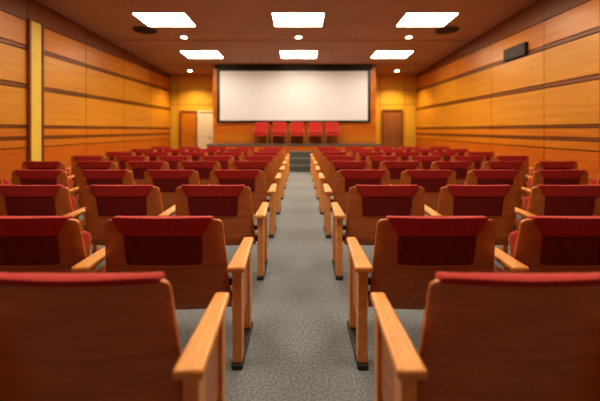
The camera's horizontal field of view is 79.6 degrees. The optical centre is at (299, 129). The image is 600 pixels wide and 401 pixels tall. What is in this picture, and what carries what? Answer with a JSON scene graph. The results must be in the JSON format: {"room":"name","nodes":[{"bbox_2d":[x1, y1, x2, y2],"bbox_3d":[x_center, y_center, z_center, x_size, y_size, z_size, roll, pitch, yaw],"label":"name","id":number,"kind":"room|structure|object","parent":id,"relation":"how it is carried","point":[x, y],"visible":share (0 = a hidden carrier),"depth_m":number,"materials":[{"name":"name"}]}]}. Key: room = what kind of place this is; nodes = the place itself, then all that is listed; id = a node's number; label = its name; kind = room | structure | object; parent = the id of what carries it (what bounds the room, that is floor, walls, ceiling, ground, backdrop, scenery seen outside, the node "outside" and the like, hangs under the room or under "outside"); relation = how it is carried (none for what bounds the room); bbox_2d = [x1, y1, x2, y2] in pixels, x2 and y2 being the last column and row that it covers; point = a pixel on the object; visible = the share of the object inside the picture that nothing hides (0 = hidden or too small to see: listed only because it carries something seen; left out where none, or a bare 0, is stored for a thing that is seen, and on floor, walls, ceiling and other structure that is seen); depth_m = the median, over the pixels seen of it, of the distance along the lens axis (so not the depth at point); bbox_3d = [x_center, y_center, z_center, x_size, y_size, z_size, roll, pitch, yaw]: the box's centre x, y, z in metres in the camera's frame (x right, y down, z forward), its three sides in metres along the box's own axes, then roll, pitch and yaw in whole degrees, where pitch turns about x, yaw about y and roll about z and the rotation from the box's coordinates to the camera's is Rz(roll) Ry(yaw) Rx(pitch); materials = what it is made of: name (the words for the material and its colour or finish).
{"room":"lecture hall","nodes":[
{"label":"lecture hall","id":0,"kind":"room"},
{"bbox_2d":[0,0,170,181],"bbox_3d":[-5.285,-0.836,6.000,0.210,4.331,17.200,0,0,0],"label":"wall","id":1,"kind":"structure","parent":0,"point":[67,91],"depth_m":8.08,"materials":[{"name":"brown wood"}]},
{"bbox_2d":[35,0,536,74],"bbox_3d":[-0.275,-2.667,6.000,10.390,0.892,17.600,0,0,0],"label":"ceiling","id":2,"kind":"structure","parent":0,"point":[108,19],"depth_m":8.98,"materials":[{"name":"paint"}]},
{"bbox_2d":[133,26,156,33],"bbox_3d":[-3.850,-2.471,8.939,0.560,0.028,0.560,0,-3,0],"label":"ceiling vent","id":3,"kind":"object","parent":2,"relation":"in","point":[140,29],"depth_m":8.90,"materials":[{"name":"black metal"}]},
{"bbox_2d":[131,12,196,26],"bbox_3d":[-3.060,-2.508,8.200,1.160,0.018,0.900,0,-3,0],"label":"ceiling light panel","id":4,"kind":"object","parent":2,"relation":"in","point":[151,19],"depth_m":8.17,"materials":[{"name":"white plastic"}]},
{"bbox_2d":[179,50,223,57],"bbox_3d":[-3.060,-2.369,11.300,1.160,0.018,0.900,0,-3,0],"label":"ceiling light panel","id":5,"kind":"object","parent":2,"relation":"in","point":[188,53],"depth_m":11.17,"materials":[{"name":"white plastic"}]},
{"bbox_2d":[108,40,471,64],"bbox_3d":[-0.275,-2.448,9.650,9.910,0.288,6.140,0,0,0],"label":"ceiling beams","id":6,"kind":"structure","parent":2,"relation":"attached to","point":[108,40],"depth_m":9.79,"materials":[{"name":"brown wood"}]},
{"bbox_2d":[271,12,324,26],"bbox_3d":[-0.040,-2.508,8.200,1.160,0.018,0.900,0,-3,0],"label":"ceiling light panel","id":7,"kind":"object","parent":2,"relation":"in","point":[280,19],"depth_m":8.17,"materials":[{"name":"white plastic"}]},
{"bbox_2d":[279,50,317,57],"bbox_3d":[-0.040,-2.369,11.300,1.160,0.018,0.900,0,-3,0],"label":"ceiling light panel","id":8,"kind":"object","parent":2,"relation":"in","point":[283,53],"depth_m":11.17,"materials":[{"name":"white plastic"}]},
{"bbox_2d":[370,50,413,57],"bbox_3d":[2.870,-2.369,11.300,1.160,0.018,0.900,0,-3,0],"label":"ceiling light panel","id":9,"kind":"object","parent":2,"relation":"in","point":[378,53],"depth_m":11.17,"materials":[{"name":"white plastic"}]},
{"bbox_2d":[395,12,459,26],"bbox_3d":[2.870,-2.508,8.200,1.160,0.018,0.900,0,-3,0],"label":"ceiling light panel","id":10,"kind":"object","parent":2,"relation":"in","point":[410,19],"depth_m":8.17,"materials":[{"name":"white plastic"}]},
{"bbox_2d":[435,26,458,33],"bbox_3d":[3.650,-2.471,8.939,0.560,0.028,0.560,0,-3,0],"label":"ceiling vent","id":11,"kind":"object","parent":2,"relation":"in","point":[449,29],"depth_m":8.90,"materials":[{"name":"black metal"}]},
{"bbox_2d":[170,75,415,148],"bbox_3d":[-0.275,-0.450,14.657,10.230,3.560,0.126,0,0,0],"label":"wall","id":12,"kind":"structure","parent":0,"point":[188,92],"depth_m":14.60,"materials":[{"name":"yellow paint"}]},
{"bbox_2d":[180,111,196,146],"bbox_3d":[-4.500,0.275,14.534,0.720,2.110,0.118,0,0,0],"label":"door","id":13,"kind":"structure","parent":12,"relation":"in","point":[188,119],"depth_m":14.54,"materials":[{"name":"orange wood"}]},
{"bbox_2d":[197,111,212,148],"bbox_3d":[-3.800,0.275,14.534,0.680,2.110,0.118,0,0,0],"label":"door","id":14,"kind":"structure","parent":12,"relation":"in","point":[204,118],"depth_m":14.54,"materials":[{"name":"beige paint"}]},
{"bbox_2d":[213,65,375,142],"bbox_3d":[-0.200,-0.487,13.709,5.800,3.635,1.778,0,0,0],"label":"wall panel","id":15,"kind":"object","parent":12,"relation":"attached to","point":[223,132],"visible":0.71,"depth_m":12.82,"materials":[{"name":"orange wood"}]},
{"bbox_2d":[215,65,372,121],"bbox_3d":[-0.220,-1.275,12.734,5.560,2.010,0.168,0,0,0],"label":"projection screen","id":16,"kind":"object","parent":15,"relation":"attached to","point":[245,93],"visible":0.98,"depth_m":12.75,"materials":[{"name":"white fabric"}]},
{"bbox_2d":[382,109,402,148],"bbox_3d":[3.740,0.250,14.534,0.840,2.160,0.118,0,0,0],"label":"door","id":17,"kind":"structure","parent":12,"relation":"in","point":[392,119],"depth_m":14.54,"materials":[{"name":"brown wood"}]},
{"bbox_2d":[79,172,520,400],"bbox_3d":[-0.275,1.380,6.000,10.390,0.100,17.600,0,0,0],"label":"floor","id":18,"kind":"structure","parent":0,"point":[300,348],"depth_m":2.49,"materials":[{"name":"grey carpet"}]},
{"bbox_2d":[0,172,10,184],"bbox_3d":[-4.112,0.914,4.652,0.944,0.831,0.515,0,0,0],"label":"chair","id":19,"kind":"object","parent":18,"relation":"on","point":[2,181],"visible":0.12,"depth_m":4.69,"materials":[{"name":"red fabric"}]},
{"bbox_2d":[8,161,74,194],"bbox_3d":[-4.112,0.914,5.893,0.944,0.831,0.515,0,0,0],"label":"chair","id":20,"kind":"object","parent":18,"relation":"on","point":[26,165],"visible":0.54,"depth_m":5.73,"materials":[{"name":"red fabric"}]},
{"bbox_2d":[12,170,84,217],"bbox_3d":[-3.237,0.914,4.652,0.853,0.831,0.515,0,0,0],"label":"chair","id":21,"kind":"object","parent":18,"relation":"on","point":[19,177],"visible":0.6,"depth_m":4.50,"materials":[{"name":"red fabric"}]},
{"bbox_2d":[0,185,99,253],"bbox_3d":[-2.407,0.914,3.402,0.853,0.831,0.515,0,0,0],"label":"chair","id":22,"kind":"object","parent":18,"relation":"on","point":[15,200],"visible":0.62,"depth_m":3.26,"materials":[{"name":"red fabric"}]},
{"bbox_2d":[0,216,105,272],"bbox_3d":[-1.577,0.914,2.212,0.853,0.831,0.515,0,0,0],"label":"chair","id":23,"kind":"object","parent":18,"relation":"on","point":[28,244],"visible":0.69,"depth_m":2.07,"materials":[{"name":"brown wood"}]},
{"bbox_2d":[66,156,106,180],"bbox_3d":[-4.112,0.914,7.122,0.944,0.831,0.515,0,0,0],"label":"chair","id":24,"kind":"object","parent":18,"relation":"on","point":[74,159],"visible":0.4,"depth_m":6.96,"materials":[{"name":"red fabric"}]},
{"bbox_2d":[74,161,118,194],"bbox_3d":[-3.237,0.914,5.893,0.853,0.831,0.515,0,0,0],"label":"chair","id":25,"kind":"object","parent":18,"relation":"on","point":[78,165],"visible":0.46,"depth_m":5.74,"materials":[{"name":"red fabric"}]},
{"bbox_2d":[78,170,135,208],"bbox_3d":[-2.407,0.914,4.652,0.853,0.831,0.515,0,0,0],"label":"chair","id":26,"kind":"object","parent":18,"relation":"on","point":[86,178],"visible":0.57,"depth_m":4.50,"materials":[{"name":"red fabric"}]},
{"bbox_2d":[0,271,229,400],"bbox_3d":[-0.737,0.914,1.373,0.873,0.831,0.515,0,0,0],"label":"chair","id":27,"kind":"object","parent":18,"relation":"on","point":[64,336],"visible":1,"depth_m":1.25,"materials":[{"name":"brown wood"}]},
{"bbox_2d":[105,152,135,160],"bbox_3d":[-4.112,0.914,8.352,0.944,0.831,0.515,0,0,0],"label":"chair","id":28,"kind":"object","parent":18,"relation":"on","point":[109,155],"visible":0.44,"depth_m":8.19,"materials":[{"name":"red fabric"}]},
{"bbox_2d":[84,185,174,244],"bbox_3d":[-1.577,0.914,3.402,0.853,0.831,0.515,0,0,0],"label":"chair","id":29,"kind":"object","parent":18,"relation":"on","point":[103,203],"visible":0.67,"depth_m":3.27,"materials":[{"name":"brown wood"}]},
{"bbox_2d":[113,156,148,169],"bbox_3d":[-3.237,0.914,7.122,0.853,0.831,0.515,0,0,0],"label":"chair","id":30,"kind":"object","parent":18,"relation":"on","point":[121,161],"visible":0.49,"depth_m":6.96,"materials":[{"name":"red fabric"}]},
{"bbox_2d":[131,149,156,155],"bbox_3d":[-4.112,0.914,9.592,0.944,0.831,0.515,0,0,0],"label":"chair","id":31,"kind":"object","parent":18,"relation":"on","point":[137,152],"visible":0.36,"depth_m":9.43,"materials":[{"name":"red fabric"}]},
{"bbox_2d":[125,161,168,184],"bbox_3d":[-2.407,0.914,5.893,0.853,0.831,0.515,0,0,0],"label":"chair","id":32,"kind":"object","parent":18,"relation":"on","point":[137,168],"visible":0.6,"depth_m":5.74,"materials":[{"name":"red fabric"}]},
{"bbox_2d":[141,152,171,160],"bbox_3d":[-3.237,0.914,8.352,0.853,0.831,0.515,0,0,0],"label":"chair","id":33,"kind":"object","parent":18,"relation":"on","point":[152,156],"visible":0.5,"depth_m":8.19,"materials":[{"name":"red fabric"}]},
{"bbox_2d":[150,147,172,151],"bbox_3d":[-4.112,0.914,10.832,0.944,0.831,0.515,0,0,0],"label":"chair","id":34,"kind":"object","parent":18,"relation":"on","point":[159,149],"visible":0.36,"depth_m":10.66,"materials":[{"name":"red fabric"}]},
{"bbox_2d":[156,156,191,169],"bbox_3d":[-2.407,0.914,7.122,0.853,0.831,0.515,0,0,0],"label":"chair","id":35,"kind":"object","parent":18,"relation":"on","point":[172,161],"visible":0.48,"depth_m":6.96,"materials":[{"name":"red fabric"}]},
{"bbox_2d":[162,149,188,155],"bbox_3d":[-3.237,0.914,9.592,0.853,0.831,0.515,0,0,0],"label":"chair","id":36,"kind":"object","parent":18,"relation":"on","point":[174,152],"visible":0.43,"depth_m":9.43,"materials":[{"name":"red fabric"}]},
{"bbox_2d":[144,170,209,213],"bbox_3d":[-1.577,0.914,4.652,0.853,0.831,0.515,0,0,0],"label":"chair","id":37,"kind":"object","parent":18,"relation":"on","point":[167,181],"visible":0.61,"depth_m":4.51,"materials":[{"name":"red fabric"}]},
{"bbox_2d":[104,216,253,369],"bbox_3d":[-0.737,0.914,2.212,0.873,0.831,0.515,0,0,0],"label":"chair","id":38,"kind":"object","parent":18,"relation":"on","point":[190,251],"visible":0.92,"depth_m":2.08,"materials":[{"name":"brown wood"}]},
{"bbox_2d":[178,147,200,151],"bbox_3d":[-3.237,0.914,10.832,0.853,0.831,0.515,0,0,0],"label":"chair","id":39,"kind":"object","parent":18,"relation":"on","point":[190,149],"visible":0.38,"depth_m":10.66,"materials":[{"name":"red fabric"}]},
{"bbox_2d":[178,152,207,160],"bbox_3d":[-2.407,0.914,8.352,0.853,0.831,0.515,0,0,0],"label":"chair","id":40,"kind":"object","parent":18,"relation":"on","point":[195,156],"visible":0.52,"depth_m":8.19,"materials":[{"name":"red fabric"}]},
{"bbox_2d":[177,161,220,184],"bbox_3d":[-1.577,0.914,5.893,0.853,0.831,0.515,0,0,0],"label":"chair","id":41,"kind":"object","parent":18,"relation":"on","point":[203,168],"visible":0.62,"depth_m":5.74,"materials":[{"name":"red fabric"}]},
{"bbox_2d":[194,149,219,155],"bbox_3d":[-2.407,0.914,9.592,0.853,0.831,0.515,0,0,0],"label":"chair","id":42,"kind":"object","parent":18,"relation":"on","point":[210,152],"visible":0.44,"depth_m":9.43,"materials":[{"name":"red fabric"}]},
{"bbox_2d":[199,156,234,169],"bbox_3d":[-1.577,0.914,7.122,0.853,0.831,0.515,0,0,0],"label":"chair","id":43,"kind":"object","parent":18,"relation":"on","point":[224,161],"visible":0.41,"depth_m":6.96,"materials":[{"name":"red fabric"}]},
{"bbox_2d":[206,147,228,151],"bbox_3d":[-2.407,0.914,10.832,0.853,0.831,0.515,0,0,0],"label":"chair","id":44,"kind":"object","parent":18,"relation":"on","point":[222,149],"visible":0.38,"depth_m":10.67,"materials":[{"name":"red fabric"}]},
{"bbox_2d":[175,185,268,279],"bbox_3d":[-0.737,0.914,3.402,0.873,0.831,0.515,0,0,0],"label":"chair","id":45,"kind":"object","parent":18,"relation":"on","point":[231,204],"visible":0.83,"depth_m":3.27,"materials":[{"name":"brown wood"}]},
{"bbox_2d":[214,152,243,160],"bbox_3d":[-1.577,0.914,8.352,0.853,0.831,0.515,0,0,0],"label":"chair","id":46,"kind":"object","parent":18,"relation":"on","point":[237,156],"visible":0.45,"depth_m":8.19,"materials":[{"name":"red fabric"}]},
{"bbox_2d":[225,149,251,155],"bbox_3d":[-1.577,0.914,9.592,0.853,0.831,0.515,0,0,0],"label":"chair","id":47,"kind":"object","parent":18,"relation":"on","point":[247,152],"visible":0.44,"depth_m":9.43,"materials":[{"name":"red fabric"}]},
{"bbox_2d":[210,170,276,237],"bbox_3d":[-0.737,0.914,4.652,0.873,0.831,0.515,0,0,0],"label":"chair","id":48,"kind":"object","parent":18,"relation":"on","point":[253,179],"visible":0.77,"depth_m":4.50,"materials":[{"name":"red fabric"}]},
{"bbox_2d":[234,147,256,152],"bbox_3d":[-1.577,0.914,10.832,0.853,0.831,0.515,0,0,0],"label":"chair","id":49,"kind":"object","parent":18,"relation":"on","point":[253,149],"visible":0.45,"depth_m":10.67,"materials":[{"name":"red fabric"}]},
{"bbox_2d":[229,161,280,213],"bbox_3d":[-0.737,0.914,5.893,0.873,0.831,0.515,0,0,0],"label":"chair","id":50,"kind":"object","parent":18,"relation":"on","point":[265,166],"visible":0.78,"depth_m":5.74,"materials":[{"name":"red fabric"}]},
{"bbox_2d":[242,156,284,198],"bbox_3d":[-0.737,0.914,7.122,0.873,0.831,0.515,0,0,0],"label":"chair","id":51,"kind":"object","parent":18,"relation":"on","point":[272,159],"visible":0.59,"depth_m":6.96,"materials":[{"name":"brown wood"}]},
{"bbox_2d":[250,152,286,188],"bbox_3d":[-0.737,0.914,8.352,0.873,0.831,0.515,0,0,0],"label":"chair","id":52,"kind":"object","parent":18,"relation":"on","point":[275,154],"visible":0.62,"depth_m":8.19,"materials":[{"name":"red fabric"}]},
{"bbox_2d":[257,149,287,180],"bbox_3d":[-0.737,0.914,9.592,0.873,0.831,0.515,0,0,0],"label":"chair","id":53,"kind":"object","parent":18,"relation":"on","point":[280,151],"visible":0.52,"depth_m":9.42,"materials":[{"name":"red fabric"}]},
{"bbox_2d":[262,147,289,174],"bbox_3d":[-0.737,0.914,10.832,0.873,0.831,0.515,0,0,0],"label":"chair","id":54,"kind":"object","parent":18,"relation":"on","point":[281,148],"visible":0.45,"depth_m":10.66,"materials":[{"name":"brown wood"}]},
{"bbox_2d":[206,143,381,156],"bbox_3d":[-0.200,0.905,12.394,5.840,0.850,0.848,0,0,0],"label":"stage platform","id":55,"kind":"object","parent":18,"relation":"on","point":[288,147],"visible":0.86,"depth_m":12.00,"materials":[{"name":"brown wood"}]},
{"bbox_2d":[253,122,268,143],"bbox_3d":[-1.343,0.100,12.438,0.510,0.760,0.497,0,0,0],"label":"chair","id":56,"kind":"object","parent":55,"relation":"on","point":[261,128],"depth_m":12.59,"materials":[{"name":"red fabric"}]},
{"bbox_2d":[271,122,286,143],"bbox_3d":[-0.723,0.100,12.438,0.510,0.760,0.497,0,0,0],"label":"chair","id":57,"kind":"object","parent":55,"relation":"on","point":[279,128],"depth_m":12.59,"materials":[{"name":"red fabric"}]},
{"bbox_2d":[289,122,303,143],"bbox_3d":[-0.103,0.100,12.438,0.510,0.760,0.497,0,0,0],"label":"chair","id":58,"kind":"object","parent":55,"relation":"on","point":[296,128],"depth_m":12.58,"materials":[{"name":"red fabric"}]},
{"bbox_2d":[307,122,322,143],"bbox_3d":[0.517,0.100,12.438,0.510,0.760,0.497,0,0,0],"label":"chair","id":59,"kind":"object","parent":55,"relation":"on","point":[314,128],"depth_m":12.59,"materials":[{"name":"red fabric"}]},
{"bbox_2d":[324,122,339,143],"bbox_3d":[1.102,0.100,12.438,0.510,0.760,0.497,0,0,0],"label":"chair","id":60,"kind":"object","parent":55,"relation":"on","point":[331,128],"depth_m":12.59,"materials":[{"name":"red fabric"}]},
{"bbox_2d":[289,151,312,171],"bbox_3d":[0.040,1.009,11.667,0.800,0.642,0.602,0,0,0],"label":"steps","id":61,"kind":"structure","parent":18,"relation":"on","point":[299,161],"depth_m":11.57,"materials":[{"name":"grey carpet"}]},
{"bbox_2d":[310,147,337,174],"bbox_3d":[0.737,0.914,10.832,0.873,0.831,0.515,0,0,0],"label":"chair","id":62,"kind":"object","parent":18,"relation":"on","point":[316,148],"visible":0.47,"depth_m":10.66,"materials":[{"name":"brown wood"}]},
{"bbox_2d":[312,149,342,180],"bbox_3d":[0.737,0.914,9.592,0.873,0.831,0.515,0,0,0],"label":"chair","id":63,"kind":"object","parent":18,"relation":"on","point":[319,151],"visible":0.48,"depth_m":9.42,"materials":[{"name":"red fabric"}]},
{"bbox_2d":[313,152,349,188],"bbox_3d":[0.737,0.914,8.352,0.873,0.831,0.515,0,0,0],"label":"chair","id":64,"kind":"object","parent":18,"relation":"on","point":[323,154],"visible":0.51,"depth_m":8.19,"materials":[{"name":"brown wood"}]},
{"bbox_2d":[315,156,357,198],"bbox_3d":[0.737,0.914,7.122,0.873,0.831,0.515,0,0,0],"label":"chair","id":65,"kind":"object","parent":18,"relation":"on","point":[327,159],"visible":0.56,"depth_m":6.96,"materials":[{"name":"red fabric"}]},
{"bbox_2d":[319,161,370,213],"bbox_3d":[0.737,0.914,5.893,0.873,0.831,0.515,0,0,0],"label":"chair","id":66,"kind":"object","parent":18,"relation":"on","point":[333,166],"visible":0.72,"depth_m":5.74,"materials":[{"name":"red fabric"}]},
{"bbox_2d":[343,147,365,152],"bbox_3d":[1.577,0.914,10.832,0.853,0.831,0.515,0,0,0],"label":"chair","id":67,"kind":"object","parent":18,"relation":"on","point":[345,149],"visible":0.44,"depth_m":10.67,"materials":[{"name":"red fabric"}]},
{"bbox_2d":[323,170,389,237],"bbox_3d":[0.737,0.914,4.652,0.873,0.831,0.515,0,0,0],"label":"chair","id":68,"kind":"object","parent":18,"relation":"on","point":[344,179],"visible":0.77,"depth_m":4.50,"materials":[{"name":"red fabric"}]},
{"bbox_2d":[348,149,374,155],"bbox_3d":[1.577,0.914,9.592,0.853,0.831,0.515,0,0,0],"label":"chair","id":69,"kind":"object","parent":18,"relation":"on","point":[352,152],"visible":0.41,"depth_m":9.43,"materials":[{"name":"red fabric"}]},
{"bbox_2d":[356,152,385,160],"bbox_3d":[1.577,0.914,8.352,0.853,0.831,0.515,0,0,0],"label":"chair","id":70,"kind":"object","parent":18,"relation":"on","point":[361,156],"visible":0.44,"depth_m":8.19,"materials":[{"name":"red fabric"}]},
{"bbox_2d":[331,185,424,279],"bbox_3d":[0.737,0.914,3.402,0.873,0.831,0.515,0,0,0],"label":"chair","id":71,"kind":"object","parent":18,"relation":"on","point":[367,204],"visible":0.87,"depth_m":3.27,"materials":[{"name":"brown wood"}]},
{"bbox_2d":[371,147,393,151],"bbox_3d":[2.407,0.914,10.832,0.853,0.831,0.515,0,0,0],"label":"chair","id":72,"kind":"object","parent":18,"relation":"on","point":[377,149],"visible":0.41,"depth_m":10.67,"materials":[{"name":"red fabric"}]},
{"bbox_2d":[365,156,400,169],"bbox_3d":[1.577,0.914,7.122,0.853,0.831,0.515,0,0,0],"label":"chair","id":73,"kind":"object","parent":18,"relation":"on","point":[375,161],"visible":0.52,"depth_m":6.96,"materials":[{"name":"red fabric"}]},
{"bbox_2d":[380,149,405,155],"bbox_3d":[2.407,0.914,9.592,0.853,0.831,0.515,0,0,0],"label":"chair","id":74,"kind":"object","parent":18,"relation":"on","point":[388,152],"visible":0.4,"depth_m":9.43,"materials":[{"name":"red fabric"}]},
{"bbox_2d":[379,161,422,184],"bbox_3d":[1.577,0.914,5.893,0.853,0.831,0.515,0,0,0],"label":"chair","id":75,"kind":"object","parent":18,"relation":"on","point":[395,168],"visible":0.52,"depth_m":5.74,"materials":[{"name":"red fabric"}]},
{"bbox_2d":[392,152,421,160],"bbox_3d":[2.407,0.914,8.352,0.853,0.831,0.515,0,0,0],"label":"chair","id":76,"kind":"object","parent":18,"relation":"on","point":[404,156],"visible":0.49,"depth_m":8.19,"materials":[{"name":"red fabric"}]},
{"bbox_2d":[399,147,421,151],"bbox_3d":[3.237,0.914,10.832,0.853,0.831,0.515,0,0,0],"label":"chair","id":77,"kind":"object","parent":18,"relation":"on","point":[408,149],"visible":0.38,"depth_m":10.66,"materials":[{"name":"red fabric"}]},
{"bbox_2d":[346,216,495,369],"bbox_3d":[0.737,0.914,2.212,0.873,0.831,0.515,0,0,0],"label":"chair","id":78,"kind":"object","parent":18,"relation":"on","point":[409,251],"visible":0.88,"depth_m":2.08,"materials":[{"name":"brown wood"}]},
{"bbox_2d":[390,170,455,213],"bbox_3d":[1.577,0.914,4.652,0.853,0.831,0.515,0,0,0],"label":"chair","id":79,"kind":"object","parent":18,"relation":"on","point":[432,181],"visible":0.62,"depth_m":4.51,"materials":[{"name":"red fabric"}]},
{"bbox_2d":[411,149,437,155],"bbox_3d":[3.237,0.914,9.592,0.853,0.831,0.515,0,0,0],"label":"chair","id":80,"kind":"object","parent":18,"relation":"on","point":[425,152],"visible":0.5,"depth_m":9.43,"materials":[{"name":"red fabric"}]},
{"bbox_2d":[408,156,443,169],"bbox_3d":[2.407,0.914,7.122,0.853,0.831,0.515,0,0,0],"label":"chair","id":81,"kind":"object","parent":18,"relation":"on","point":[426,161],"visible":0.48,"depth_m":6.96,"materials":[{"name":"red fabric"}]},
{"bbox_2d":[427,147,449,151],"bbox_3d":[4.112,0.914,10.832,0.944,0.831,0.515,0,0,0],"label":"chair","id":82,"kind":"object","parent":18,"relation":"on","point":[440,149],"visible":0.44,"depth_m":10.66,"materials":[{"name":"red fabric"}]},
{"bbox_2d":[428,152,458,160],"bbox_3d":[3.237,0.914,8.352,0.853,0.831,0.515,0,0,0],"label":"chair","id":83,"kind":"object","parent":18,"relation":"on","point":[447,156],"visible":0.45,"depth_m":8.19,"materials":[{"name":"red fabric"}]},
{"bbox_2d":[431,161,474,184],"bbox_3d":[2.407,0.914,5.893,0.853,0.831,0.515,0,0,0],"label":"chair","id":84,"kind":"object","parent":18,"relation":"on","point":[461,168],"visible":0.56,"depth_m":5.74,"materials":[{"name":"red fabric"}]},
{"bbox_2d":[443,149,468,155],"bbox_3d":[4.112,0.914,9.592,0.944,0.831,0.515,0,0,0],"label":"chair","id":85,"kind":"object","parent":18,"relation":"on","point":[461,152],"visible":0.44,"depth_m":9.43,"materials":[{"name":"red fabric"}]},
{"bbox_2d":[451,156,486,169],"bbox_3d":[3.237,0.914,7.122,0.853,0.831,0.515,0,0,0],"label":"chair","id":86,"kind":"object","parent":18,"relation":"on","point":[478,161],"visible":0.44,"depth_m":6.96,"materials":[{"name":"red fabric"}]},
{"bbox_2d":[425,185,515,244],"bbox_3d":[1.577,0.914,3.402,0.853,0.831,0.515,0,0,0],"label":"chair","id":87,"kind":"object","parent":18,"relation":"on","point":[496,203],"visible":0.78,"depth_m":3.27,"materials":[{"name":"brown wood"}]},
{"bbox_2d":[464,152,494,160],"bbox_3d":[4.112,0.914,8.352,0.944,0.831,0.515,0,0,0],"label":"chair","id":88,"kind":"object","parent":18,"relation":"on","point":[489,155],"visible":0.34,"depth_m":8.19,"materials":[{"name":"red fabric"}]},
{"bbox_2d":[370,271,599,400],"bbox_3d":[0.737,0.914,1.373,0.873,0.831,0.515,0,0,0],"label":"chair","id":89,"kind":"object","parent":18,"relation":"on","point":[485,336],"visible":1,"depth_m":1.25,"materials":[{"name":"brown wood"}]},
{"bbox_2d":[464,170,521,208],"bbox_3d":[2.407,0.914,4.652,0.853,0.831,0.515,0,0,0],"label":"chair","id":90,"kind":"object","parent":18,"relation":"on","point":[513,178],"visible":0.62,"depth_m":4.50,"materials":[{"name":"red fabric"}]},
{"bbox_2d":[481,161,525,194],"bbox_3d":[3.237,0.914,5.893,0.853,0.831,0.515,0,0,0],"label":"chair","id":91,"kind":"object","parent":18,"relation":"on","point":[488,165],"visible":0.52,"depth_m":5.74,"materials":[{"name":"red fabric"}]},
{"bbox_2d":[493,156,533,180],"bbox_3d":[4.112,0.914,7.122,0.944,0.831,0.515,0,0,0],"label":"chair","id":92,"kind":"object","parent":18,"relation":"on","point":[525,159],"visible":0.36,"depth_m":6.96,"materials":[{"name":"red fabric"}]},
{"bbox_2d":[494,216,599,272],"bbox_3d":[1.577,0.914,2.212,0.853,0.831,0.515,0,0,0],"label":"chair","id":93,"kind":"object","parent":18,"relation":"on","point":[540,244],"visible":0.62,"depth_m":2.07,"materials":[{"name":"brown wood"}]},
{"bbox_2d":[500,185,599,253],"bbox_3d":[2.407,0.914,3.402,0.853,0.831,0.515,0,0,0],"label":"chair","id":94,"kind":"object","parent":18,"relation":"on","point":[543,200],"visible":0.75,"depth_m":3.26,"materials":[{"name":"red fabric"}]},
{"bbox_2d":[515,170,587,217],"bbox_3d":[3.237,0.914,4.652,0.853,0.831,0.515,0,0,0],"label":"chair","id":95,"kind":"object","parent":18,"relation":"on","point":[540,177],"visible":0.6,"depth_m":4.50,"materials":[{"name":"red fabric"}]},
{"bbox_2d":[525,161,591,194],"bbox_3d":[4.112,0.914,5.893,0.944,0.831,0.515,0,0,0],"label":"chair","id":96,"kind":"object","parent":18,"relation":"on","point":[540,165],"visible":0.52,"depth_m":5.73,"materials":[{"name":"red fabric"}]},
{"bbox_2d":[589,172,599,184],"bbox_3d":[4.112,0.914,4.652,0.944,0.831,0.515,0,0,0],"label":"chair","id":97,"kind":"object","parent":18,"relation":"on","point":[593,181],"visible":0.12,"depth_m":4.69,"materials":[{"name":"red fabric"}]},
{"bbox_2d":[416,0,599,181],"bbox_3d":[4.735,-0.836,6.000,0.210,4.331,17.200,0,0,0],"label":"wall","id":98,"kind":"structure","parent":0,"point":[543,104],"depth_m":7.42,"materials":[{"name":"brown wood"}]},
{"bbox_2d":[503,42,527,61],"bbox_3d":[4.653,-1.672,7.739,0.070,0.280,0.862,0,0,0],"label":"wall speaker","id":99,"kind":"object","parent":98,"relation":"attached to","point":[519,50],"visible":1,"depth_m":7.71}
]}

